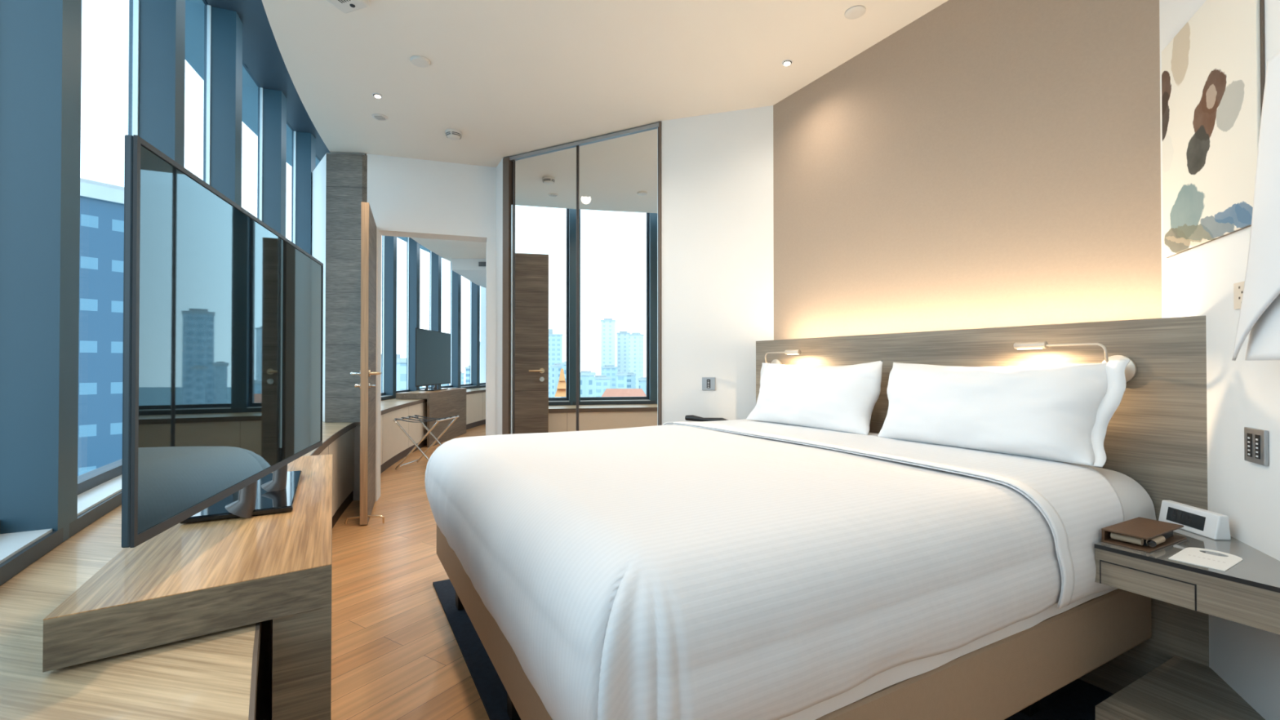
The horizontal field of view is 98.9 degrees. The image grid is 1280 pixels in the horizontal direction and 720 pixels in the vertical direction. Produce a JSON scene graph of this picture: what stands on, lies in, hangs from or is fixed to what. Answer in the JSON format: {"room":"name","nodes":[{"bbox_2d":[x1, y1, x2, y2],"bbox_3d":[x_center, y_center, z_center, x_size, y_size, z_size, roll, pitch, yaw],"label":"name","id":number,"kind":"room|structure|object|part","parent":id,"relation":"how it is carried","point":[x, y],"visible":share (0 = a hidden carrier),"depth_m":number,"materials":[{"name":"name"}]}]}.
{"room":"hotel room","nodes":[
{"label":"hotel room","id":0,"kind":"room"},
{"bbox_2d":[293,131,296,244],"bbox_3d":[-2.925,-0.775,4.459,0.059,2.453,0.659,0,-1,-17],"label":"window","id":1,"kind":"structure","parent":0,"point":[295,132],"depth_m":4.77,"materials":[{"name":"clear glass"}]},
{"bbox_2d":[311,152,365,422],"bbox_3d":[-2.580,-0.580,4.734,0.361,2.158,0.967,0,-1,-41],"label":"wall partition","id":2,"kind":"structure","parent":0,"point":[318,175],"depth_m":4.53,"materials":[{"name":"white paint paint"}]},
{"bbox_2d":[0,384,485,564],"bbox_3d":[-2.380,0.467,5.786,1.774,0.007,13.479,0,-1,-12],"label":"windowsill","id":3,"kind":"structure","parent":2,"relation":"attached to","point":[11,544],"depth_m":1.52,"materials":[{"name":"white"}]},
{"bbox_2d":[291,131,315,255],"bbox_3d":[-2.983,-0.749,4.848,0.150,2.498,0.125,0,-1,-15],"label":"trim","id":4,"kind":"structure","parent":2,"relation":"attached to","point":[305,142],"depth_m":4.80,"materials":[{"name":"blue metal"}]},
{"bbox_2d":[324,153,367,422],"bbox_3d":[-2.348,-0.575,4.381,0.308,2.143,0.039,0,-1,-6],"label":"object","id":5,"kind":"structure","parent":2,"relation":"attached to","point":[346,175],"depth_m":4.36,"materials":[{"name":"grey wood"}]},
{"bbox_2d":[352,424,359,501],"bbox_3d":[-2.330,0.839,4.513,0.240,0.600,0.200,0,-1,0],"label":"wall","id":6,"kind":"structure","parent":0,"point":[357,429],"depth_m":4.43,"materials":[{"name":"white paint"}]},
{"bbox_2d":[331,423,489,719],"bbox_3d":[-0.180,1.208,5.490,6.760,0.120,14.200,0,-1,0],"label":"floor","id":7,"kind":"structure","parent":0,"point":[397,655],"depth_m":2.39,"materials":[{"name":"brown wood"}]},
{"bbox_2d":[0,422,357,719],"bbox_3d":[-1.449,0.797,1.942,0.856,0.640,5.554,0,-1,-28],"label":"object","id":8,"kind":"structure","parent":7,"relation":"on","point":[227,674],"depth_m":0.85,"materials":[{"name":"brown wood"}]},
{"bbox_3d":[-1.207,0.775,2.071,0.284,0.507,5.341,0,-1,-28],"label":"panel","id":9,"kind":"part","parent":8,"relation":"part of","materials":[{"name":"brown wood"}]},
{"bbox_3d":[-1.215,1.073,2.064,0.286,0.090,5.344,0,-1,-28],"label":"baseboard","id":10,"kind":"part","parent":8,"relation":"part of","materials":[{"name":"brown wood"}]},
{"bbox_2d":[42,453,332,719],"bbox_3d":[-1.085,0.751,1.548,0.370,0.725,1.500,0,-1,-29],"label":"desk","id":11,"kind":"object","parent":7,"relation":"on","point":[191,580],"visible":0.71,"depth_m":1.00,"materials":[{"name":"brown wood"}]},
{"bbox_3d":[-1.085,0.428,1.550,0.370,0.076,1.500,0,-1,-29],"label":"edge frame","id":12,"kind":"part","parent":11,"relation":"part of","materials":[{"name":"brown wood"}]},
{"bbox_2d":[121,134,323,547],"bbox_3d":[-0.958,0.025,1.348,0.272,0.728,1.092,0,-1,-28],"label":"television","id":13,"kind":"object","parent":11,"relation":"on","point":[223,313],"visible":1,"depth_m":1.06,"materials":[{"name":"dark plastic"},{"name":"glass"}]},
{"bbox_3d":[-0.976,0.791,1.637,0.092,0.647,1.450,0,-1,-29],"label":"leg","id":14,"kind":"part","parent":11,"relation":"part of","materials":[{"name":"brown wood"}]},
{"bbox_2d":[322,386,485,473],"bbox_3d":[-2.932,0.853,8.337,1.217,0.640,8.040,0,-1,0],"label":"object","id":15,"kind":"object","parent":7,"relation":"on","point":[395,445],"depth_m":6.64,"materials":[{"name":"brown wood"}]},
{"bbox_2d":[322,386,485,422],"bbox_3d":[-2.934,0.553,8.339,1.211,0.040,8.040,0,0,0],"label":"countertop","id":16,"kind":"structure","parent":15,"relation":"on","point":[388,403],"depth_m":6.91,"materials":[{"name":"brown wood"}]},
{"bbox_3d":[-2.693,0.829,8.342,0.570,0.507,7.733,0,-1,-1],"label":"panel","id":17,"kind":"part","parent":15,"relation":"part of","materials":[{"name":"beige wood"}]},
{"bbox_3d":[-2.701,1.128,8.340,0.572,0.090,7.739,0,-1,-1],"label":"baseboard","id":18,"kind":"part","parent":15,"relation":"part of","materials":[{"name":"brown wood"}]},
{"bbox_2d":[392,414,458,470],"bbox_3d":[-2.300,0.884,5.912,0.496,0.538,0.500,0,-1,6],"label":"luggage rack","id":19,"kind":"object","parent":7,"relation":"on","point":[437,420],"visible":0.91,"depth_m":5.83,"materials":[{"name":"silver metal"}]},
{"bbox_3d":[-2.324,0.887,5.682,0.484,0.528,0.020,0,-1,6],"label":"leg","id":20,"kind":"part","parent":19,"relation":"part of","materials":[{"name":"silver metal"}]},
{"bbox_3d":[-2.322,0.887,5.706,0.484,0.528,0.020,0,-1,6],"label":"leg","id":21,"kind":"part","parent":19,"relation":"part of","materials":[{"name":"silver metal"}]},
{"bbox_3d":[-2.278,0.891,6.119,0.484,0.528,0.020,0,-1,6],"label":"leg","id":22,"kind":"part","parent":19,"relation":"part of","materials":[{"name":"silver metal"}]},
{"bbox_3d":[-2.276,0.891,6.143,0.484,0.528,0.020,0,-1,6],"label":"leg","id":23,"kind":"part","parent":19,"relation":"part of","materials":[{"name":"silver metal"}]},
{"bbox_2d":[395,387,466,447],"bbox_3d":[-3.010,0.807,8.020,0.420,0.725,1.607,0,-1,0],"label":"desk","id":24,"kind":"object","parent":7,"relation":"on","point":[451,402],"visible":0.76,"depth_m":7.84,"materials":[{"name":"brown wood"}]},
{"bbox_3d":[-3.010,0.486,8.023,0.420,0.078,1.607,0,0,0],"label":"edge frame","id":25,"kind":"part","parent":24,"relation":"part of","materials":[{"name":"brown wood"}]},
{"bbox_2d":[414,328,450,391],"bbox_3d":[-3.052,0.009,8.110,0.220,0.878,1.420,0,-1,-1],"label":"television","id":26,"kind":"object","parent":24,"relation":"on","point":[433,348],"visible":1,"depth_m":8.00,"materials":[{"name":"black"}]},
{"bbox_3d":[-2.815,0.848,8.048,0.030,0.645,1.550,0,0,0],"label":"leg","id":27,"kind":"part","parent":24,"relation":"part of","materials":[{"name":"brown wood"}]},
{"bbox_2d":[502,121,661,434],"bbox_3d":[-0.394,-0.257,4.310,1.433,2.790,0.414,0,-1,28],"label":"wardrobe","id":28,"kind":"object","parent":7,"relation":"on","point":[581,321],"visible":0.54,"depth_m":4.13,"materials":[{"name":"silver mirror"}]},
{"bbox_3d":[-0.998,-0.255,4.633,0.063,2.790,0.412,0,-1,28],"label":"panel","id":29,"kind":"part","parent":28,"relation":"part of","materials":[{"name":"grey metal"}]},
{"bbox_3d":[-1.034,-0.311,4.449,0.010,1.900,0.030,0,-1,28],"label":"door pull","id":30,"kind":"part","parent":28,"relation":"part of","materials":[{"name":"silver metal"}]},
{"bbox_3d":[-0.744,-0.254,4.305,0.609,2.743,0.023,0,-1,28],"label":"mirror door","id":31,"kind":"part","parent":28,"relation":"part of","materials":[{"name":"clear glass"}]},
{"bbox_3d":[-0.757,-0.254,4.315,0.657,2.743,0.046,0,-1,28],"label":"door frame","id":32,"kind":"part","parent":28,"relation":"part of","materials":[{"name":"brown metal"}]},
{"bbox_3d":[-0.444,-1.641,4.173,1.354,0.025,0.084,0,-1,28],"label":"rail","id":33,"kind":"part","parent":28,"relation":"part of","materials":[{"name":"silver metal"}]},
{"bbox_3d":[-0.163,-0.257,3.995,0.673,2.743,0.023,0,-1,28],"label":"mirror door","id":34,"kind":"part","parent":28,"relation":"part of","materials":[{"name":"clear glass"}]},
{"bbox_3d":[-0.161,-0.257,3.990,0.692,2.743,0.031,0,-1,28],"label":"door frame","id":35,"kind":"part","parent":28,"relation":"part of","materials":[{"name":"brown metal"}]},
{"bbox_3d":[0.126,-0.258,3.827,0.006,2.743,0.004,0,-1,28],"label":"door frame","id":36,"kind":"part","parent":28,"relation":"part of","materials":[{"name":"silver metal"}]},
{"bbox_3d":[0.234,-0.260,3.977,0.012,2.790,0.414,0,-1,28],"label":"panel","id":37,"kind":"part","parent":28,"relation":"part of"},
{"bbox_2d":[432,578,1113,719],"bbox_3d":[0.288,1.113,2.231,1.837,0.012,2.165,0,-1,-29],"label":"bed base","id":38,"kind":"object","parent":7,"relation":"on","point":[1077,700],"visible":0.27,"depth_m":1.84,"materials":[{"name":"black carpet"}]},
{"bbox_2d":[436,466,1156,719],"bbox_3d":[0.335,0.728,2.113,1.858,0.757,1.966,0,-1,-29],"label":"bed","id":39,"kind":"object","parent":38,"relation":"on","point":[1007,671],"visible":0.06,"depth_m":1.37,"materials":[{"name":"beige wood"}]},
{"bbox_3d":[-0.794,0.996,2.463,0.060,0.228,0.060,0,-1,-29],"label":"leg","id":40,"kind":"part","parent":39,"relation":"part of","materials":[{"name":"black"}]},
{"bbox_3d":[-0.376,0.989,1.700,0.060,0.228,0.060,0,-1,-29],"label":"leg","id":41,"kind":"part","parent":39,"relation":"part of","materials":[{"name":"black"}]},
{"bbox_2d":[424,424,1061,719],"bbox_3d":[0.062,0.526,1.973,1.354,0.395,2.015,0,-1,-29],"label":"duvet","id":42,"kind":"object","parent":39,"relation":"on","point":[668,571],"visible":0.96,"depth_m":1.13,"materials":[{"name":"white fabric"}]},
{"bbox_2d":[662,418,1124,608],"bbox_3d":[0.814,0.481,2.385,0.558,0.322,2.030,0,-1,-29],"label":"sheet","id":43,"kind":"object","parent":39,"relation":"on","point":[1076,501],"visible":0.8,"depth_m":1.60,"materials":[{"name":"white fabric"}]},
{"bbox_2d":[746,360,882,435],"bbox_3d":[0.853,0.170,2.787,0.234,0.331,0.829,0,-1,-29],"label":"pillow","id":44,"kind":"object","parent":43,"relation":"on","point":[842,398],"visible":1,"depth_m":2.60,"materials":[{"name":"white fabric"}]},
{"bbox_2d":[876,359,1130,466],"bbox_3d":[1.269,0.166,2.030,0.225,0.328,0.835,0,-1,-29],"label":"pillow","id":45,"kind":"object","parent":43,"relation":"on","point":[1056,412],"visible":1,"depth_m":1.86,"materials":[{"name":"white fabric"}]},
{"bbox_3d":[0.335,0.510,2.115,1.854,0.321,1.966,0,-1,-29],"label":"mattress","id":46,"kind":"part","parent":39,"relation":"part of","materials":[{"name":"white fabric"}]},
{"bbox_3d":[1.216,0.989,1.728,0.060,0.228,0.060,0,-1,-29],"label":"leg","id":47,"kind":"part","parent":39,"relation":"part of","materials":[{"name":"black"}]},
{"bbox_2d":[755,315,1208,693],"bbox_3d":[1.294,0.499,2.549,0.222,1.246,2.006,0,-1,-29],"label":"headboard","id":48,"kind":"object","parent":7,"relation":"on","point":[1156,437],"visible":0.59,"depth_m":1.77,"materials":[{"name":"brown wood"}]},
{"bbox_2d":[764,349,800,364],"bbox_3d":[0.813,0.017,3.093,0.102,0.144,0.317,0,-1,-29],"label":"reading lamp","id":49,"kind":"object","parent":48,"relation":"attached to","point":[794,351],"visible":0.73,"depth_m":3.06,"materials":[{"name":"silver metal"}]},
{"bbox_3d":[0.796,0.001,3.114,0.075,0.091,0.179,0,-1,-29],"label":"arm","id":50,"kind":"part","parent":49,"relation":"part of","materials":[{"name":"beige metal"}]},
{"bbox_2d":[1013,341,1137,382],"bbox_3d":[1.479,0.007,1.877,0.102,0.144,0.317,0,-1,-29],"label":"reading lamp","id":51,"kind":"object","parent":48,"relation":"attached to","point":[1131,370],"visible":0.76,"depth_m":1.81,"materials":[{"name":"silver metal"}]},
{"bbox_3d":[1.488,-0.010,1.852,0.075,0.091,0.179,0,-1,-29],"label":"arm","id":52,"kind":"part","parent":51,"relation":"part of","materials":[{"name":"beige metal"}]},
{"bbox_2d":[1094,655,1265,719],"bbox_3d":[1.525,1.007,1.347,0.517,0.210,0.466,0,-1,-29],"label":"plinth","id":53,"kind":"object","parent":7,"relation":"on","point":[1180,688],"visible":1,"depth_m":1.46,"materials":[{"name":"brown wood"}]},
{"bbox_2d":[366,153,496,501],"bbox_3d":[-1.751,-0.260,4.643,1.009,2.800,0.200,0,-1,-18],"label":"wall","id":54,"kind":"structure","parent":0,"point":[407,197],"depth_m":4.57,"materials":[{"name":"white paint"}]},
{"bbox_2d":[344,201,384,524],"bbox_3d":[-2.050,0.025,4.163,0.254,2.207,0.959,0,-1,-22],"label":"door","id":55,"kind":"structure","parent":54,"relation":"attached to","point":[367,373],"depth_m":3.75,"materials":[{"name":"brown wood"}]},
{"bbox_3d":[-1.983,0.093,3.827,0.072,0.052,0.156,0,-1,-22],"label":"handle","id":56,"kind":"part","parent":55,"relation":"part of","materials":[{"name":"silver metal"}]},
{"bbox_3d":[-1.873,0.094,3.871,0.072,0.052,0.156,0,-1,-22],"label":"handle","id":57,"kind":"part","parent":55,"relation":"part of","materials":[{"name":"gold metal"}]},
{"bbox_2d":[480,286,485,382],"bbox_3d":[-2.150,-0.342,12.403,2.900,3.100,0.100,0,-1,0],"label":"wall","id":58,"kind":"structure","parent":0,"point":[482,289],"depth_m":12.36,"materials":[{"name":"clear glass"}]},
{"bbox_2d":[0,0,81,542],"bbox_3d":[-1.569,-0.779,1.412,0.150,2.498,0.125,0,-1,-30],"label":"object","id":59,"kind":"structure","parent":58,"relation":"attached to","point":[41,40],"depth_m":1.37,"materials":[{"name":"blue metal"}]},
{"bbox_2d":[128,0,185,167],"bbox_3d":[-2.043,-0.771,2.315,0.150,2.498,0.125,0,-1,-26],"label":"trim","id":60,"kind":"structure","parent":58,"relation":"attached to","point":[162,23],"depth_m":2.28,"materials":[{"name":"blue metal"}]},
{"bbox_2d":[205,4,211,185],"bbox_3d":[-2.286,-0.790,2.724,0.061,2.453,0.824,0,-1,-24],"label":"window","id":61,"kind":"structure","parent":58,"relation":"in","point":[209,7],"depth_m":3.10,"materials":[{"name":"clear glass"}]},
{"bbox_2d":[203,4,242,206],"bbox_3d":[-2.425,-0.763,3.178,0.150,2.498,0.125,0,-1,-22],"label":"trim","id":62,"kind":"structure","parent":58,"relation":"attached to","point":[226,30],"depth_m":3.14,"materials":[{"name":"blue metal"}]},
{"bbox_2d":[258,87,262,221],"bbox_3d":[-2.647,-0.782,3.620,0.061,2.453,0.862,0,-1,-20],"label":"window","id":63,"kind":"structure","parent":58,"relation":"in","point":[260,88],"depth_m":4.02,"materials":[{"name":"clear glass"}]},
{"bbox_2d":[202,0,329,160],"bbox_3d":[-2.234,-2.039,5.839,2.053,0.100,13.470,0,-1,-12],"label":"trim","id":64,"kind":"structure","parent":58,"relation":"attached to","point":[262,59],"depth_m":3.67,"materials":[{"name":"metal"}]},
{"bbox_2d":[257,87,286,237],"bbox_3d":[-2.761,-0.755,4.101,0.150,2.498,0.125,0,-1,-18],"label":"trim","id":65,"kind":"structure","parent":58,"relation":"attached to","point":[274,101],"depth_m":4.06,"materials":[{"name":"blue metal"}]},
{"bbox_2d":[185,0,445,259],"bbox_3d":[-2.601,-2.040,5.762,1.983,0.100,13.783,0,-1,-12],"label":"trim","id":66,"kind":"structure","parent":58,"relation":"attached to","point":[194,9],"depth_m":3.74,"materials":[{"name":"blue"}]},
{"bbox_2d":[381,235,385,395],"bbox_3d":[-3.449,-0.752,7.076,0.060,2.453,0.728,0,-1,-6],"label":"window","id":67,"kind":"structure","parent":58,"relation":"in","point":[382,393],"depth_m":7.43,"materials":[{"name":"clear glass"}]},
{"bbox_2d":[381,235,396,398],"bbox_3d":[-3.437,-0.726,7.504,0.150,2.498,0.125,0,-1,-4],"label":"trim","id":68,"kind":"structure","parent":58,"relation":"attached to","point":[390,242],"depth_m":7.45,"materials":[{"name":"blue metal"}]},
{"bbox_2d":[395,237,409,393],"bbox_3d":[-3.515,-0.744,7.948,0.060,2.453,0.775,0,-1,-3],"label":"window","id":69,"kind":"structure","parent":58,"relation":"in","point":[407,389],"depth_m":8.32,"materials":[{"name":"clear glass"}]},
{"bbox_3d":[-3.515,-0.744,7.948,0.060,2.453,0.775,0,-1,-3],"label":"frame","id":70,"kind":"part","parent":69,"relation":"part of","materials":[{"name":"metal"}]},
{"bbox_2d":[406,237,420,391],"bbox_3d":[-3.478,-0.718,8.397,0.152,2.498,0.127,0,-1,0],"label":"trim","id":71,"kind":"structure","parent":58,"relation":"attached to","point":[414,246],"depth_m":8.34,"materials":[{"name":"blue metal"}]},
{"bbox_2d":[419,250,431,389],"bbox_3d":[-3.528,-0.736,8.835,0.060,2.453,0.754,0,-1,1],"label":"window","id":72,"kind":"structure","parent":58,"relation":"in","point":[430,387],"depth_m":9.21,"materials":[{"name":"clear glass"}]},
{"bbox_2d":[429,250,441,388],"bbox_3d":[-3.465,-0.710,9.271,0.155,2.498,0.131,0,-1,0],"label":"trim","id":73,"kind":"structure","parent":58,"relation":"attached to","point":[436,309],"depth_m":9.22,"materials":[{"name":"blue metal"}]},
{"bbox_2d":[440,262,453,387],"bbox_3d":[-3.491,-0.729,9.692,0.059,2.453,0.715,0,-1,4],"label":"window","id":74,"kind":"structure","parent":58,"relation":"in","point":[451,385],"depth_m":10.04,"materials":[{"name":"clear glass"}]},
{"bbox_3d":[-3.491,-0.729,9.692,0.059,2.453,0.715,0,-1,4],"label":"frame","id":75,"kind":"part","parent":74,"relation":"part of","materials":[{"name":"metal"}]},
{"bbox_2d":[449,270,461,387],"bbox_3d":[-3.404,-0.703,10.104,0.150,2.498,0.125,0,-1,6],"label":"trim","id":76,"kind":"structure","parent":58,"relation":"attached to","point":[456,278],"depth_m":10.04,"materials":[{"name":"blue metal"}]},
{"bbox_2d":[461,281,471,386],"bbox_3d":[-3.405,-0.722,10.523,0.059,2.453,0.710,0,-1,8],"label":"window","id":77,"kind":"structure","parent":58,"relation":"in","point":[470,384],"depth_m":10.87,"materials":[{"name":"clear glass"}]},
{"bbox_3d":[-3.405,-0.722,10.523,0.059,2.453,0.710,0,-1,8],"label":"frame","id":78,"kind":"part","parent":77,"relation":"part of","materials":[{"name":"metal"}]},
{"bbox_2d":[451,258,485,288],"bbox_3d":[-1.950,-1.518,10.539,2.300,0.180,3.550,0,-1,0],"label":"trim","id":79,"kind":"structure","parent":58,"relation":"attached to","point":[469,268],"depth_m":8.76,"materials":[{"name":"white paint"}]},
{"bbox_2d":[470,280,479,387],"bbox_3d":[-3.295,-0.696,10.927,0.150,2.498,0.125,0,-1,9],"label":"trim","id":80,"kind":"structure","parent":58,"relation":"attached to","point":[475,353],"depth_m":10.86,"materials":[{"name":"blue metal"}]},
{"bbox_2d":[478,262,485,266],"bbox_3d":[-2.430,-1.534,8.750,0.300,0.070,0.018,0,-1,0],"label":"air vent","id":81,"kind":"object","parent":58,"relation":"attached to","point":[480,264],"visible":0.36,"depth_m":8.74,"materials":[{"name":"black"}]},
{"bbox_2d":[495,157,503,435],"bbox_3d":[-1.016,-0.259,4.668,0.376,2.800,0.253,0,-1,-25],"label":"wall","id":82,"kind":"structure","parent":0,"point":[499,239],"depth_m":4.60,"materials":[{"name":"white paint"}]},
{"bbox_2d":[262,0,948,262],"bbox_3d":[0.035,-1.702,5.515,6.330,0.100,14.200,0,-1,0],"label":"ceiling","id":83,"kind":"structure","parent":0,"point":[515,77],"depth_m":3.09,"materials":[{"name":"paint"}]},
{"bbox_2d":[326,0,369,13],"bbox_3d":[-1.359,-1.659,2.493,0.160,0.037,0.180,0,-1,20],"label":"recessed light","id":84,"kind":"object","parent":83,"relation":"in","point":[344,6],"visible":1,"depth_m":2.53,"materials":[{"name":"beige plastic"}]},
{"bbox_2d":[372,93,382,97],"bbox_3d":[-1.656,-1.664,3.451,0.060,0.009,0.060,0,-1,0],"label":"recessed light","id":85,"kind":"object","parent":83,"relation":"in","point":[375,95],"visible":1,"depth_m":3.44,"materials":[{"name":"white plastic"}]},
{"bbox_2d":[372,113,387,120],"bbox_3d":[-1.783,-1.663,3.752,0.100,0.008,0.100,0,-1,0],"label":"ceiling vent","id":86,"kind":"object","parent":83,"relation":"in","point":[376,116],"visible":1,"depth_m":3.74,"materials":[{"name":"beige plastic"}]},
{"bbox_2d":[410,55,429,67],"bbox_3d":[-1.227,-1.663,3.055,0.100,0.018,0.100,0,-1,0],"label":"ceiling speaker","id":87,"kind":"object","parent":83,"relation":"attached to","point":[417,60],"visible":1,"depth_m":3.04,"materials":[{"name":"beige plastic"}]},
{"bbox_2d":[444,128,462,140],"bbox_3d":[-1.360,-1.641,3.994,0.116,0.046,0.116,0,-1,0],"label":"smoke detector","id":88,"kind":"object","parent":83,"relation":"attached to","point":[452,134],"visible":1,"depth_m":3.96,"materials":[{"name":"beige plastic"}]},
{"bbox_2d":[782,59,792,66],"bbox_3d":[0.827,-1.668,3.075,0.060,0.009,0.060,0,-1,0],"label":"recessed light","id":89,"kind":"object","parent":83,"relation":"in","point":[787,62],"visible":1,"depth_m":3.07,"materials":[{"name":"white plastic"}]},
{"bbox_3d":[0.827,-1.666,3.079,0.038,0.005,0.038,0,0,0],"label":"bulb","id":90,"kind":"part","parent":89,"relation":"part of","materials":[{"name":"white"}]},
{"bbox_2d":[844,5,866,19],"bbox_3d":[1.036,-1.671,2.635,0.096,0.010,0.096,0,-1,0],"label":"ceiling speaker","id":91,"kind":"object","parent":83,"relation":"attached to","point":[855,11],"visible":1,"depth_m":2.62,"materials":[{"name":"beige plastic"}]},
{"bbox_2d":[661,105,773,425],"bbox_3d":[0.534,-0.267,3.760,0.758,2.800,0.150,0,-1,18],"label":"wall","id":92,"kind":"structure","parent":0,"point":[717,222],"depth_m":3.69,"materials":[{"name":"white paint"}]},
{"bbox_2d":[702,377,715,390],"bbox_3d":[0.464,0.160,3.694,0.090,0.088,0.010,0,-1,18],"label":"wall switch","id":93,"kind":"object","parent":92,"relation":"attached to","point":[708,383],"visible":1,"depth_m":3.69,"materials":[{"name":"silver metal"}]},
{"bbox_3d":[0.404,0.554,3.502,0.418,0.100,0.335,0,-1,-29],"label":"nightstand","id":94,"kind":"object","parent":92,"relation":"attached to","visible":0},
{"bbox_2d":[684,414,728,421],"bbox_3d":[0.405,0.431,3.496,0.303,0.144,0.190,0,-1,41],"label":"telephone","id":95,"kind":"object","parent":94,"relation":"on","point":[691,417],"visible":0.3,"depth_m":3.54,"materials":[{"name":"black plastic"}]},
{"bbox_2d":[773,0,1161,340],"bbox_3d":[1.401,-0.276,2.766,0.150,2.800,1.925,0,-1,-29],"label":"wall","id":96,"kind":"structure","parent":0,"point":[980,163],"depth_m":2.43,"materials":[{"name":"beige paint"}]},
{"bbox_2d":[1159,0,1279,719],"bbox_3d":[1.236,-0.296,0.472,0.150,2.800,3.038,0,-1,25],"label":"wall","id":97,"kind":"structure","parent":0,"point":[1198,281],"depth_m":1.49,"materials":[{"name":"white paint"}]},
{"bbox_2d":[1094,528,1279,635],"bbox_3d":[1.529,0.535,1.364,0.499,0.100,0.457,0,-1,-29],"label":"nightstand","id":98,"kind":"object","parent":97,"relation":"attached to","point":[1247,593],"visible":0.89,"depth_m":1.30,"materials":[{"name":"grey wood"}]},
{"bbox_2d":[1100,516,1186,552],"bbox_3d":[1.361,0.468,1.473,0.235,0.034,0.108,0,-1,-29],"label":"box","id":99,"kind":"object","parent":98,"relation":"on","point":[1142,534],"visible":1,"depth_m":1.45,"materials":[{"name":"brown leather"}]},
{"bbox_3d":[1.360,0.454,1.480,0.230,0.004,0.096,0,-1,-29],"label":"lid","id":100,"kind":"part","parent":99,"relation":"part of","materials":[{"name":"brown leather"}]},
{"bbox_2d":[1100,534,1186,552],"bbox_3d":[1.359,0.484,1.476,0.235,0.004,0.102,0,-1,-29],"label":"tray","id":101,"kind":"object","parent":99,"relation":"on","point":[1169,540],"depth_m":1.43,"materials":[{"name":"brown leather"}]},
{"bbox_3d":[1.264,0.556,1.362,0.032,0.058,0.179,0,-1,-29],"label":"drawer","id":102,"kind":"part","parent":98,"relation":"part of","materials":[{"name":"grey wood"}]},
{"bbox_3d":[1.529,0.490,1.365,0.497,0.010,0.457,0,-1,-29],"label":"glass","id":103,"kind":"part","parent":98,"relation":"part of","materials":[{"name":"grey"}]},
{"bbox_2d":[1158,500,1231,540],"bbox_3d":[1.576,0.453,1.561,0.041,0.066,0.175,0,-1,3],"label":"alarm clock","id":104,"kind":"object","parent":98,"relation":"on","point":[1212,525],"visible":0.97,"depth_m":1.53,"materials":[{"name":"white plastic"}]},
{"bbox_2d":[1168,547,1242,571],"bbox_3d":[1.389,0.484,1.340,0.176,0.001,0.100,0,-1,-32],"label":"notepad","id":105,"kind":"object","parent":98,"relation":"on","point":[1188,555],"visible":1,"depth_m":1.33,"materials":[{"name":"white paper"}]},
{"bbox_2d":[1161,0,1265,257],"bbox_3d":[1.661,-0.696,1.607,0.013,0.701,0.531,0,-1,25],"label":"artwork","id":106,"kind":"object","parent":97,"relation":"attached to","point":[1213,79],"visible":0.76,"depth_m":1.57,"materials":[{"name":"paper"}]},
{"bbox_2d":[1233,280,1244,309],"bbox_3d":[1.599,-0.172,1.455,0.005,0.070,0.060,0,-1,24],"label":"power socket","id":107,"kind":"object","parent":97,"relation":"attached to","point":[1238,287],"visible":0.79,"depth_m":1.47,"materials":[{"name":"white plastic"}]},
{"bbox_2d":[1231,51,1279,360],"bbox_3d":[1.368,-0.361,1.081,0.109,0.720,0.496,0,-1,25],"label":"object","id":108,"kind":"object","parent":97,"relation":"hanging from","point":[1260,311],"visible":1,"depth_m":1.21,"materials":[{"name":"white"}]},
{"bbox_2d":[1244,426,1268,466],"bbox_3d":[1.570,0.219,1.396,0.010,0.088,0.088,0,-1,25],"label":"wall switch","id":109,"kind":"object","parent":97,"relation":"attached to","point":[1255,440],"visible":1,"depth_m":1.39,"materials":[{"name":"silver metal"}]},
{"bbox_3d":[-1.880,0.831,5.931,3.439,0.642,13.228,0,-1,0],"label":"wall window","id":110,"kind":"structure","parent":0,"visible":0},
{"bbox_2d":[0,0,485,586],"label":"window","id":111,"kind":"structure","parent":110,"relation":"attached to","point":[87,481],"depth_m":1.71,"materials":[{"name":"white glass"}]},
{"bbox_3d":[-1.857,-0.797,1.837,0.062,2.453,0.901,0,-1,-28],"label":"frame","id":112,"kind":"part","parent":111,"relation":"part of","materials":[{"name":"metal"}]},
{"label":"outside","id":113,"kind":"structure","parent":0,"visible":0},
{"bbox_3d":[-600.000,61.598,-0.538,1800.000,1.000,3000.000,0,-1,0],"label":"ground","id":114,"kind":"structure","parent":113,"visible":0},
{"bbox_2d":[77,177,124,475],"bbox_3d":[-47.883,23.666,45.795,18.600,75.669,10.822,0,-1,32],"label":"tower block","id":115,"kind":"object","parent":114,"relation":"on","point":[101,255],"visible":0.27,"depth_m":40.98,"materials":[{"name":"blue glass"}]},
{"bbox_2d":[381,354,406,391],"bbox_3d":[-55.018,30.456,119.739,7.898,63.379,12.600,0,-1,-25],"label":"tower block","id":116,"kind":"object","parent":114,"relation":"on","point":[401,362],"visible":0.14,"depth_m":115.50,"materials":[{"name":"concrete"}]},
{"bbox_2d":[461,371,464,384],"bbox_3d":[-127.551,36.263,383.698,8.142,56.375,12.600,0,-1,-18],"label":"building","id":117,"kind":"structure","parent":114,"relation":"on","point":[462,374],"depth_m":379.06,"materials":[{"name":"concrete"}]},
{"bbox_2d":[465,365,470,384],"bbox_3d":[-96.587,33.486,313.720,7.203,60.706,12.600,0,-1,-17],"label":"building","id":118,"kind":"structure","parent":114,"relation":"on","point":[467,368],"depth_m":307.50,"materials":[{"name":"concrete"}]},
{"bbox_2d":[480,342,480,382],"bbox_3d":[-75.415,27.399,259.771,7.290,71.938,12.600,0,-1,-16],"label":"tower block","id":119,"kind":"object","parent":114,"relation":"on","point":[480,342],"visible":0.02,"depth_m":254.12,"materials":[{"name":"concrete"}]}
]}

